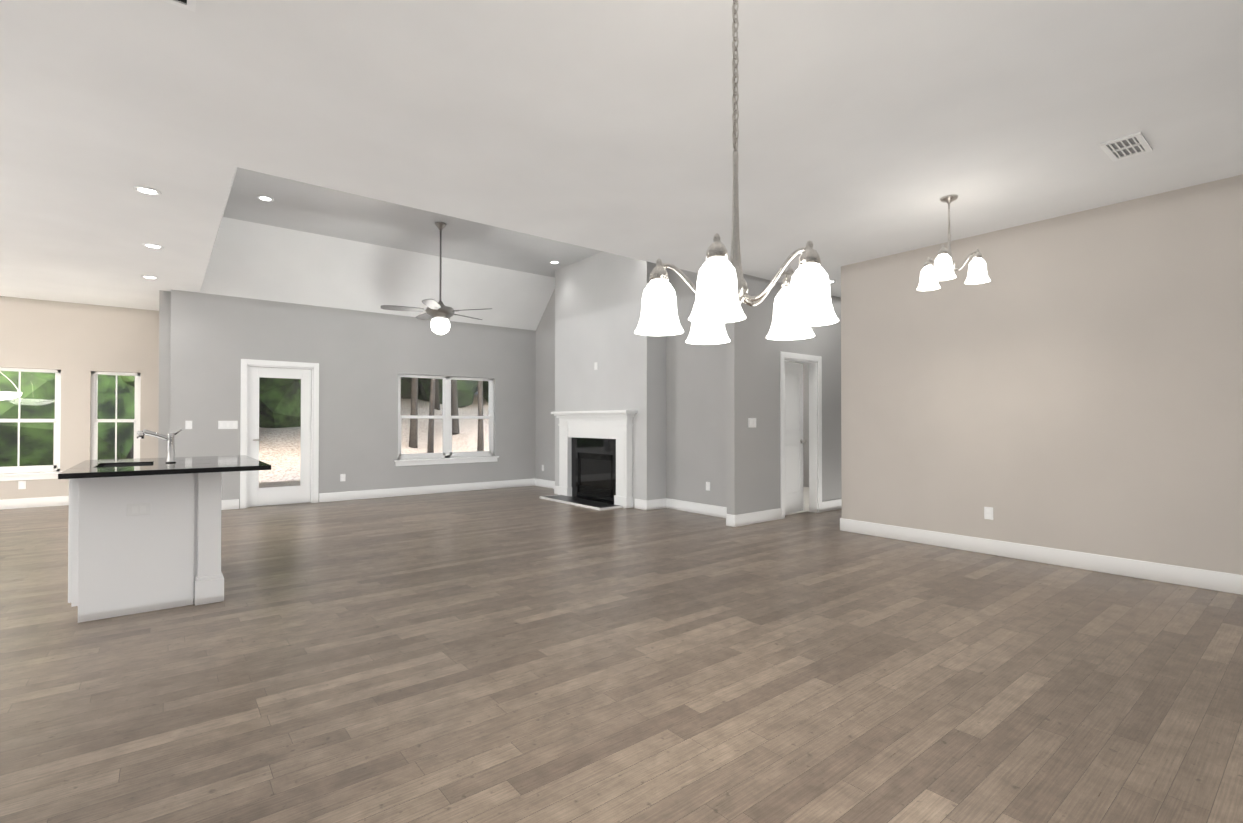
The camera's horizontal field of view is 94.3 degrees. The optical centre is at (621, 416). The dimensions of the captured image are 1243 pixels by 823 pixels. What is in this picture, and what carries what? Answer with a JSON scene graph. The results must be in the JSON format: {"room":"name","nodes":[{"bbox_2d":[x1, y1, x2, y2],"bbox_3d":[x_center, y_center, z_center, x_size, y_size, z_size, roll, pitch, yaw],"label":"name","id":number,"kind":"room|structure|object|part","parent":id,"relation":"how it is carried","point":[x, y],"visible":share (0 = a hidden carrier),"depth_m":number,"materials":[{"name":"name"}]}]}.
{"room":"living room","nodes":[
{"label":"living room","id":0,"kind":"room"},
{"bbox_2d":[0,296,158,499],"bbox_3d":[-9.711,-0.206,7.398,6.130,3.000,0.150,0,-1,-39],"label":"wall","id":1,"kind":"structure","parent":0,"point":[76,344],"depth_m":8.58,"materials":[{"name":"beige paint"}]},
{"bbox_2d":[18,481,25,488],"bbox_3d":[-8.547,0.971,8.215,0.075,0.115,0.008,0,-1,-39],"label":"outlet","id":2,"kind":"object","parent":1,"relation":"attached to","point":[21,484],"visible":1,"depth_m":8.21,"materials":[{"name":"white plastic"}]},
{"bbox_2d":[0,367,60,473],"bbox_3d":[-8.653,0.051,8.275,0.880,1.500,0.070,0,-1,-39],"label":"nook window","id":3,"kind":"structure","parent":1,"relation":"in","point":[55,467],"depth_m":8.38,"materials":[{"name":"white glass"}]},
{"bbox_2d":[0,472,60,480],"bbox_3d":[-8.596,0.851,8.197,1.000,0.100,0.112,0,-1,-39],"label":"window sill","id":4,"kind":"structure","parent":1,"relation":"attached to","point":[28,476],"depth_m":8.25,"materials":[{"name":"white wood"}]},
{"bbox_2d":[0,496,68,509],"bbox_3d":[-9.706,1.223,7.284,6.010,0.140,0.016,0,-1,-39],"label":"baseboard","id":5,"kind":"structure","parent":1,"relation":"attached to","point":[33,502],"depth_m":8.28,"materials":[{"name":"white wood"}]},
{"bbox_2d":[90,371,140,459],"bbox_3d":[-7.832,0.057,8.929,0.580,1.500,0.070,0,-1,-39],"label":"nook window","id":6,"kind":"structure","parent":1,"relation":"in","point":[94,443],"depth_m":8.91,"materials":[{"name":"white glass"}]},
{"bbox_2d":[158,290,170,457],"bbox_3d":[-6.737,-0.197,8.489,0.120,3.000,1.850,0,-1,-39],"label":"wall","id":7,"kind":"structure","parent":0,"point":[164,351],"depth_m":7.77,"materials":[{"name":"grey paint"}]},
{"bbox_2d":[170,290,535,508],"bbox_3d":[-3.842,-0.248,9.518,5.690,3.120,0.150,0,-1,-39],"label":"wall","id":8,"kind":"structure","parent":0,"point":[363,359],"depth_m":9.08,"materials":[{"name":"grey paint"}]},
{"bbox_2d":[185,421,191,428],"bbox_3d":[-5.861,0.107,7.804,0.075,0.115,0.008,0,-1,-39],"label":"light switch","id":9,"kind":"object","parent":8,"relation":"attached to","point":[188,424],"visible":1,"depth_m":7.80,"materials":[{"name":"white plastic"}]},
{"bbox_2d":[218,421,237,428],"bbox_3d":[-5.517,0.112,8.079,0.221,0.099,0.009,0,-1,-39],"label":"light switch","id":10,"kind":"object","parent":8,"relation":"attached to","point":[227,424],"visible":1,"depth_m":8.07,"materials":[{"name":"white plastic"}]},
{"bbox_2d":[221,499,238,509],"bbox_3d":[-5.712,1.228,7.909,0.775,0.140,0.016,0,-1,-39],"label":"baseboard","id":11,"kind":"structure","parent":8,"relation":"attached to","point":[229,504],"depth_m":8.08,"materials":[{"name":"white wood"}]},
{"bbox_2d":[240,359,318,508],"bbox_3d":[-5.056,0.241,8.534,1.000,2.125,0.170,0,-1,-39],"label":"door frame","id":12,"kind":"structure","parent":8,"relation":"attached to","point":[243,420],"depth_m":8.51,"materials":[{"name":"white wood"}]},
{"bbox_2d":[248,367,310,506],"bbox_3d":[-5.060,0.283,8.538,0.806,2.016,0.042,0,-1,-39],"label":"back door","id":13,"kind":"structure","parent":8,"relation":"in","point":[264,497],"depth_m":8.51,"materials":[{"name":"white wood"}]},
{"bbox_2d":[259,377,300,487],"bbox_3d":[-5.060,0.228,8.539,0.566,1.636,0.006,0,-1,-39],"label":"door glass","id":14,"kind":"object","parent":13,"relation":"attached to","point":[280,428],"depth_m":8.54,"materials":[{"name":"clear glass"}]},
{"bbox_2d":[257,376,302,489],"bbox_3d":[-5.048,0.228,8.524,0.576,1.646,0.016,0,-1,-39],"label":"bead","id":15,"kind":"object","parent":13,"relation":"attached to","point":[258,488],"visible":1,"depth_m":8.47},
{"bbox_2d":[340,474,345,480],"bbox_3d":[-4.352,0.947,9.001,0.075,0.115,0.008,0,-1,-39],"label":"electrical outlet","id":16,"kind":"object","parent":8,"relation":"attached to","point":[342,477],"visible":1,"depth_m":8.99,"materials":[{"name":"white plastic"}]},
{"bbox_2d":[319,478,534,502],"bbox_3d":[-3.136,1.246,9.963,3.774,0.140,0.016,0,-1,-39],"label":"baseboard","id":17,"kind":"structure","parent":8,"relation":"attached to","point":[367,494],"depth_m":9.74,"materials":[{"name":"white wood"}]},
{"bbox_2d":[398,374,493,459],"bbox_3d":[-3.078,0.002,10.161,1.750,1.430,0.070,0,-1,-39],"label":"window","id":18,"kind":"structure","parent":8,"relation":"in","point":[447,418],"depth_m":10.13,"materials":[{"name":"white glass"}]},
{"bbox_2d":[394,456,498,465],"bbox_3d":[-3.021,0.767,10.083,1.870,0.100,0.112,0,-1,-39],"label":"window sill","id":19,"kind":"structure","parent":8,"relation":"attached to","point":[443,461],"depth_m":10.00,"materials":[{"name":"white wood"}]},
{"bbox_2d":[555,251,665,507],"bbox_3d":[-0.252,-0.667,9.091,0.369,3.950,2.400,0,-1,-39],"label":"wall","id":20,"kind":"structure","parent":0,"point":[598,301],"depth_m":8.62,"materials":[{"name":"grey paint"}]},
{"bbox_2d":[554,485,557,493],"bbox_3d":[-1.074,1.244,9.797,0.016,0.140,0.245,0,-1,-39],"label":"baseboard","id":21,"kind":"structure","parent":20,"relation":"attached to","point":[555,489],"depth_m":9.85,"materials":[{"name":"white wood"}]},
{"bbox_2d":[635,499,645,509],"bbox_3d":[0.269,1.230,8.112,0.016,0.140,0.245,0,-1,-39],"label":"baseboard","id":22,"kind":"structure","parent":20,"relation":"attached to","point":[640,504],"depth_m":8.10,"materials":[{"name":"white wood"}]},
{"bbox_2d":[646,498,665,509],"bbox_3d":[0.489,1.230,8.120,0.370,0.140,0.016,0,-1,-39],"label":"baseboard","id":23,"kind":"structure","parent":20,"relation":"attached to","point":[654,504],"depth_m":8.11,"materials":[{"name":"white wood"}]},
{"bbox_2d":[0,480,1242,822],"bbox_3d":[-1.833,1.330,4.617,17.000,0.120,18.000,0,-1,-39],"label":"floor","id":24,"kind":"structure","parent":0,"point":[524,654],"depth_m":2.75,"materials":[{"name":"brown wood"}]},
{"bbox_2d":[68,473,223,622],"bbox_3d":[-3.446,0.819,4.230,0.785,0.895,1.324,0,-1,-39],"label":"kitchen island","id":25,"kind":"object","parent":24,"relation":"on","point":[144,534],"depth_m":3.72,"materials":[{"name":"white wood"}]},
{"bbox_3d":[-3.493,0.819,4.193,0.570,0.895,1.240,0,-1,-39],"label":"panel","id":26,"kind":"part","parent":25,"relation":"part of","materials":[{"name":"white wood"}]},
{"bbox_2d":[127,503,150,515],"bbox_3d":[-3.104,0.595,3.708,0.120,0.075,0.006,0,-1,-39],"label":"outlet","id":27,"kind":"object","parent":25,"relation":"attached to","point":[133,509],"depth_m":3.71,"materials":[{"name":"white plastic"}]},
{"bbox_2d":[58,461,269,480],"bbox_3d":[-2.979,0.348,3.833,1.060,0.032,0.470,0,-1,-39],"label":"island countertop","id":28,"kind":"structure","parent":25,"relation":"on","point":[215,466],"depth_m":3.71,"materials":[{"name":"black stone"}]},
{"bbox_2d":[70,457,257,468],"bbox_3d":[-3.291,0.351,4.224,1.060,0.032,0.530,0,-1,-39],"label":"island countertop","id":29,"kind":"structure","parent":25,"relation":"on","point":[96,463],"depth_m":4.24,"materials":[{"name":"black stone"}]},
{"bbox_2d":[137,429,181,460],"bbox_3d":[-3.352,0.211,4.182,0.258,0.248,0.060,0,-1,-39],"label":"faucet","id":30,"kind":"object","parent":29,"relation":"on","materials":[{"name":"silver metal"}]},
{"bbox_2d":[248,502,310,507],"bbox_3d":[-5.066,1.298,8.537,0.810,0.011,0.140,0,-1,-39],"label":"threshold","id":31,"kind":"object","parent":24,"relation":"on","point":[279,505],"visible":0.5,"depth_m":8.48,"materials":[{"name":"silver metal"}]},
{"bbox_2d":[540,410,636,510],"bbox_3d":[-0.602,0.606,8.801,0.525,1.400,2.000,0,-1,-39],"label":"fireplace","id":32,"kind":"object","parent":24,"relation":"on","point":[595,460],"visible":1,"depth_m":8.84,"materials":[{"name":"white stone"}]},
{"bbox_3d":[-0.405,0.877,8.956,0.006,0.440,0.830,0,-1,-39],"label":"glass","id":33,"kind":"part","parent":32,"relation":"part of","materials":[{"name":"black glass"}]},
{"bbox_2d":[0,0,1242,330],"bbox_3d":[-1.272,-2.161,3.943,17.000,0.850,16.200,0,-1,-39],"label":"ceiling","id":34,"kind":"structure","parent":0,"point":[872,128],"depth_m":3.53,"materials":[{"name":"white paint"}]},
{"bbox_2d":[0,372,21,399],"bbox_3d":[-7.825,-0.943,7.149,0.550,1.529,0.550,0,-1,-39],"label":"light","id":35,"kind":"object","parent":34,"relation":"hanging from","point":[7,395],"visible":1,"depth_m":7.16,"materials":[{"name":"white glass"}]},
{"bbox_3d":[-7.825,-0.258,7.143,0.550,0.100,0.550,0,-1,-39],"label":"lamp shade","id":36,"kind":"part","parent":35,"relation":"part of","materials":[{"name":"white glass"}]},
{"bbox_2d":[133,186,161,195],"bbox_3d":[-3.625,-1.726,4.404,0.170,0.009,0.170,0,-1,-39],"label":"recessed light","id":37,"kind":"object","parent":34,"relation":"in","point":[147,190],"visible":0.94,"depth_m":4.39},
{"bbox_2d":[141,275,158,278],"bbox_3d":[-5.761,-1.704,7.036,0.170,0.009,0.170,0,-1,-39],"label":"recessed light","id":38,"kind":"object","parent":34,"relation":"in","point":[148,277],"visible":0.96,"depth_m":7.03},
{"bbox_2d":[142,243,163,248],"bbox_3d":[-4.706,-1.714,5.793,0.170,0.009,0.170,0,-1,-39],"label":"recessed light","id":39,"kind":"object","parent":34,"relation":"in","point":[154,246],"visible":1,"depth_m":5.79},
{"bbox_2d":[162,0,195,11],"bbox_3d":[-1.865,-1.745,2.060,0.570,0.012,0.600,0,-1,-39],"label":"ceiling vent","id":40,"kind":"object","parent":34,"relation":"in","point":[190,5],"visible":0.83,"depth_m":2.42,"materials":[{"name":"grey metal"}]},
{"bbox_2d":[257,196,273,201],"bbox_3d":[-4.172,-2.556,6.750,0.170,0.009,0.170,0,-1,-39],"label":"recessed light","id":41,"kind":"object","parent":34,"relation":"in","point":[266,198],"visible":1,"depth_m":6.74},
{"bbox_2d":[380,222,491,334],"bbox_3d":[-2.426,-1.819,7.640,1.403,1.469,1.353,0,-1,-39],"label":"ceiling fan","id":42,"kind":"object","parent":34,"relation":"hanging from","point":[440,313],"visible":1,"depth_m":7.50,"materials":[{"name":"silver metal"}]},
{"bbox_3d":[-2.771,-1.392,7.439,0.630,0.016,0.156,0,-12,-23],"label":"blade","id":43,"kind":"part","parent":42,"relation":"part of","materials":[{"name":"grey wood"}]},
{"bbox_3d":[-2.659,-1.388,7.914,0.156,0.016,0.630,15,-10,-40],"label":"blade","id":44,"kind":"part","parent":42,"relation":"part of","materials":[{"name":"grey wood"}]},
{"bbox_3d":[-2.354,-1.394,7.186,0.156,0.016,0.630,-11,0,-5],"label":"blade","id":45,"kind":"part","parent":42,"relation":"part of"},
{"bbox_3d":[-2.388,-1.414,7.599,0.360,0.222,0.360,0,-1,-39],"label":"motor","id":46,"kind":"part","parent":42,"relation":"part of","materials":[{"name":"silver metal"}]},
{"bbox_3d":[-1.984,-1.391,7.504,0.630,0.016,0.156,0,10,13],"label":"blade","id":47,"kind":"part","parent":42,"relation":"part of","materials":[{"name":"grey wood"}]},
{"bbox_2d":[634,0,838,344],"bbox_3d":[0.414,-1.032,2.001,0.671,1.470,0.674,0,-1,-39],"label":"dining chandelier","id":48,"kind":"object","parent":34,"relation":"hanging from","point":[802,306],"visible":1,"depth_m":1.95,"materials":[{"name":"white glass"}]},
{"bbox_3d":[0.132,-0.390,2.021,0.175,0.185,0.175,0,-1,-39],"label":"lamp shade","id":49,"kind":"part","parent":48,"relation":"part of","materials":[{"name":"white glass"}]},
{"bbox_3d":[0.249,-0.465,2.010,0.183,0.150,0.177,0,-1,-39],"label":"arm","id":50,"kind":"part","parent":48,"relation":"part of"},
{"bbox_3d":[0.338,-0.388,2.255,0.175,0.185,0.175,0,-1,-39],"label":"lamp shade","id":51,"kind":"part","parent":48,"relation":"part of","materials":[{"name":"white glass"}]},
{"bbox_3d":[0.290,-0.392,1.753,0.175,0.185,0.175,0,-1,-39],"label":"lamp shade","id":52,"kind":"part","parent":48,"relation":"part of","materials":[{"name":"white glass"}]},
{"bbox_3d":[0.396,-1.327,2.005,0.013,0.810,0.012,0,-1,-39],"label":"cord","id":53,"kind":"part","parent":48,"relation":"part of","materials":[{"name":"silver metal"}]},
{"bbox_3d":[0.396,-1.346,2.004,0.028,0.841,0.028,0,-1,-39],"label":"chain","id":54,"kind":"part","parent":48,"relation":"part of","materials":[{"name":"silver metal"}]},
{"bbox_3d":[0.396,-0.638,1.998,0.084,0.568,0.084,0,-1,-39],"label":"stem","id":55,"kind":"part","parent":48,"relation":"part of","materials":[{"name":"silver metal"}]},
{"bbox_3d":[0.522,-0.465,2.071,0.243,0.150,0.050,0,-1,-39],"label":"arm","id":56,"kind":"part","parent":48,"relation":"part of"},
{"bbox_3d":[0.506,-0.466,1.900,0.058,0.150,0.241,0,-1,-39],"label":"arm","id":57,"kind":"part","parent":48,"relation":"part of"},
{"bbox_3d":[0.624,-0.389,2.131,0.175,0.185,0.175,0,-1,-39],"label":"lamp shade","id":58,"kind":"part","parent":48,"relation":"part of","materials":[{"name":"white glass"}]},
{"bbox_3d":[0.594,-0.391,1.821,0.175,0.185,0.175,0,-1,-39],"label":"lamp shade","id":59,"kind":"part","parent":48,"relation":"part of","materials":[{"name":"white glass"}]},
{"bbox_2d":[917,195,990,290],"bbox_3d":[2.545,-1.393,4.532,0.500,0.674,0.516,0,-1,-39],"label":"chandelier","id":60,"kind":"object","parent":34,"relation":"hanging from","point":[931,276],"visible":1,"depth_m":4.48,"materials":[{"name":"white glass"}]},
{"bbox_3d":[2.518,-1.147,4.727,0.175,0.185,0.175,0,-1,-39],"label":"lamp shade","id":61,"kind":"part","parent":60,"relation":"part of","materials":[{"name":"white glass"}]},
{"bbox_3d":[2.450,-1.149,4.388,0.175,0.185,0.175,0,-1,-39],"label":"lamp shade","id":62,"kind":"part","parent":60,"relation":"part of","materials":[{"name":"white glass"}]},
{"bbox_3d":[2.582,-1.576,4.542,0.014,0.270,0.013,0,-1,-39],"label":"rod","id":63,"kind":"part","parent":60,"relation":"part of","materials":[{"name":"silver metal"}]},
{"bbox_3d":[2.582,-1.282,4.539,0.084,0.338,0.084,0,-1,-39],"label":"stem","id":64,"kind":"part","parent":60,"relation":"part of","materials":[{"name":"silver metal"}]},
{"bbox_3d":[2.694,-1.224,4.516,0.125,0.149,0.145,0,-1,-39],"label":"arm","id":65,"kind":"part","parent":60,"relation":"part of"},
{"bbox_3d":[2.778,-1.149,4.498,0.175,0.185,0.175,0,-1,-39],"label":"lamp shade","id":66,"kind":"part","parent":60,"relation":"part of","materials":[{"name":"white glass"}]},
{"bbox_2d":[1099,132,1152,161],"bbox_3d":[3.241,-1.732,3.700,0.360,0.012,0.200,0,-1,-39],"label":"ceiling vent","id":67,"kind":"object","parent":34,"relation":"in","point":[1131,145],"visible":0.96,"depth_m":3.69,"materials":[{"name":"grey metal"}]},
{"bbox_2d":[535,268,726,506],"bbox_3d":[-0.004,-0.666,9.174,0.120,3.950,5.180,0,-1,-39],"label":"wall","id":68,"kind":"structure","parent":0,"point":[696,417],"depth_m":7.96,"materials":[{"name":"grey paint"}]},
{"bbox_2d":[535,478,554,488],"bbox_3d":[-1.261,1.251,10.626,0.016,0.140,1.284,0,-1,-39],"label":"baseboard","id":69,"kind":"structure","parent":68,"relation":"attached to","point":[545,483],"depth_m":10.85,"materials":[{"name":"white wood"}]},
{"bbox_2d":[666,498,726,517],"bbox_3d":[1.096,1.226,7.668,0.016,0.140,1.480,0,-1,-39],"label":"baseboard","id":70,"kind":"structure","parent":68,"relation":"attached to","point":[705,509],"depth_m":7.75,"materials":[{"name":"white wood"}]},
{"bbox_2d":[706,482,709,490],"bbox_3d":[1.143,0.916,7.619,0.008,0.115,0.075,0,-1,-39],"label":"outlet","id":71,"kind":"object","parent":68,"relation":"attached to","point":[707,486],"visible":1,"depth_m":7.61,"materials":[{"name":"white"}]},
{"bbox_2d":[726,274,841,514],"bbox_3d":[2.930,-0.200,8.120,4.200,3.000,0.120,0,-1,-39],"label":"wall","id":72,"kind":"structure","parent":0,"point":[753,391],"depth_m":7.11,"materials":[{"name":"grey paint"}]},
{"bbox_2d":[726,514,733,526],"bbox_3d":[1.282,1.219,6.794,0.016,0.140,0.120,0,-1,-39],"label":"baseboard","id":73,"kind":"structure","parent":72,"relation":"attached to","point":[729,519],"depth_m":6.79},
{"bbox_2d":[748,418,755,427],"bbox_3d":[1.579,0.070,6.957,0.150,0.115,0.008,0,-1,-39],"label":"switch","id":74,"kind":"object","parent":72,"relation":"attached to","point":[751,422],"visible":1,"depth_m":6.95,"materials":[{"name":"white plastic"}]},
{"bbox_2d":[734,508,780,526],"bbox_3d":[1.667,1.220,7.013,0.891,0.140,0.016,0,-1,-39],"label":"baseboard","id":75,"kind":"structure","parent":72,"relation":"attached to","point":[756,517],"depth_m":6.98,"materials":[{"name":"white wood"}]},
{"bbox_2d":[785,361,803,514],"bbox_3d":[2.258,0.274,7.712,0.035,2.020,0.720,0,-1,42],"label":"hall door","id":76,"kind":"structure","parent":72,"relation":"in","point":[794,503],"depth_m":7.82,"materials":[{"name":"white wood"}]},
{"bbox_2d":[780,351,821,518],"bbox_3d":[2.335,0.233,7.628,0.910,2.125,0.140,0,-1,-39],"label":"door frame","id":77,"kind":"structure","parent":72,"relation":"attached to","point":[784,355],"depth_m":7.82,"materials":[{"name":"white wood"}]},
{"bbox_2d":[822,499,841,511],"bbox_3d":[3.671,1.234,8.611,2.415,0.140,0.016,0,-1,-39],"label":"baseboard","id":78,"kind":"structure","parent":72,"relation":"attached to","point":[830,505],"depth_m":8.00,"materials":[{"name":"white wood"}]},
{"bbox_2d":[787,487,808,514],"bbox_3d":[2.106,1.306,9.566,3.670,0.012,3.170,0,-1,-39],"label":"baseboard","id":79,"kind":"structure","parent":0,"point":[806,497],"depth_m":8.94,"materials":[{"name":"white wood"}]},
{"bbox_2d":[788,361,808,486],"bbox_3d":[6.147,-0.205,7.550,0.120,3.000,11.620,0,-1,-39],"label":"wall","id":80,"kind":"structure","parent":0,"point":[806,423],"depth_m":10.82,"materials":[{"name":"grey paint"}]},
{"bbox_2d":[841,175,1242,574],"bbox_3d":[4.819,-0.237,3.729,0.120,3.000,7.300,0,-1,-39],"label":"wall","id":81,"kind":"structure","parent":0,"point":[1072,382],"depth_m":4.91,"materials":[{"name":"beige paint"}]},
{"bbox_2d":[984,507,992,519],"bbox_3d":[3.422,0.896,5.369,0.008,0.115,0.075,0,-1,-39],"label":"electrical outlet","id":82,"kind":"object","parent":81,"relation":"attached to","point":[988,512],"visible":1,"depth_m":5.37,"materials":[{"name":"white plastic"}]},
{"bbox_2d":[841,518,1242,594],"bbox_3d":[4.765,1.192,3.675,0.016,0.140,7.300,0,-1,-39],"label":"baseboard","id":83,"kind":"structure","parent":81,"relation":"attached to","point":[1202,578],"depth_m":4.91,"materials":[{"name":"white wood"}]},
{"label":"outside","id":84,"kind":"structure","parent":0,"visible":0},
{"bbox_2d":[259,391,488,481],"bbox_3d":[-13.799,-0.603,22.053,38.000,5.407,31.840,0,-1,-39],"label":"ground","id":85,"kind":"structure","parent":84,"point":[289,455],"depth_m":19.25,"materials":[{"name":"beige sand"}]},
{"bbox_2d":[0,371,134,466],"bbox_3d":[-12.812,-0.359,12.355,5.573,5.236,5.409,0,-1,-39],"label":"tree","id":86,"kind":"object","parent":85,"relation":"on","point":[41,394],"depth_m":10.80,"materials":[{"name":"green plant"}]},
{"bbox_2d":[121,376,134,386],"bbox_3d":[-10.259,-2.304,14.056,5.140,4.635,3.727,0,-1,-39],"label":"tree","id":87,"kind":"object","parent":85,"relation":"on","point":[128,379],"depth_m":12.31,"materials":[{"name":"green plant"}]},
{"bbox_2d":[126,443,133,458],"bbox_3d":[-10.984,-3.530,12.742,5.915,10.114,4.888,0,-1,-39],"label":"tree","id":88,"kind":"object","parent":85,"relation":"on","point":[130,454],"depth_m":12.81,"materials":[{"name":"green plant"}]},
{"bbox_2d":[259,377,300,427],"bbox_3d":[-12.761,-1.138,19.615,5.341,3.592,4.214,0,-1,-39],"label":"tree","id":89,"kind":"object","parent":85,"relation":"on","point":[266,395],"depth_m":18.82,"materials":[{"name":"green plant"}]},
{"bbox_2d":[401,379,419,398],"bbox_3d":[-11.665,-3.155,28.218,7.717,5.959,5.722,0,-1,-39],"label":"tree","id":90,"kind":"object","parent":85,"relation":"on","point":[404,385],"depth_m":27.70,"materials":[{"name":"green plant"}]},
{"bbox_2d":[409,378,417,447],"bbox_3d":[-5.870,-5.860,18.168,5.506,14.075,4.486,0,-1,-39],"label":"tree","id":91,"kind":"object","parent":85,"relation":"on","point":[414,430],"depth_m":19.10,"materials":[{"name":"brown plant"}]},
{"bbox_2d":[427,379,435,452],"bbox_3d":[-4.556,-4.640,15.749,5.856,12.038,5.199,0,-1,-39],"label":"tree","id":92,"kind":"object","parent":85,"relation":"on","point":[430,425],"depth_m":16.16,"materials":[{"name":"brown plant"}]},
{"bbox_2d":[434,379,439,409],"bbox_3d":[-8.336,-7.776,26.635,5.968,15.088,5.554,0,-1,-39],"label":"tree","id":93,"kind":"object","parent":85,"relation":"on","point":[437,400],"depth_m":26.05,"materials":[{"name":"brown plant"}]},
{"bbox_2d":[403,377,477,406],"bbox_3d":[-7.955,-3.244,28.753,7.250,5.772,4.890,0,-1,-39],"label":"tree","id":94,"kind":"object","parent":85,"relation":"on","point":[425,388],"depth_m":27.62,"materials":[{"name":"green plant"}]},
{"bbox_2d":[451,380,459,434],"bbox_3d":[-6.591,-6.665,22.101,5.544,14.941,5.422,0,-1,-39],"label":"tree","id":95,"kind":"object","parent":85,"relation":"on","point":[454,405],"depth_m":21.92,"materials":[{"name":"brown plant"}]},
{"bbox_2d":[477,381,483,450],"bbox_3d":[-4.569,-3.851,17.950,6.850,10.403,6.259,0,-1,-39],"label":"tree","id":96,"kind":"object","parent":85,"relation":"on","point":[481,431],"depth_m":18.26,"materials":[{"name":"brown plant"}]},
{"bbox_2d":[477,381,487,401],"bbox_3d":[-5.138,-3.251,31.047,7.707,6.338,5.512,0,-1,-39],"label":"tree","id":97,"kind":"object","parent":85,"relation":"on","point":[484,389],"depth_m":29.74,"materials":[{"name":"green plant"}]}
]}

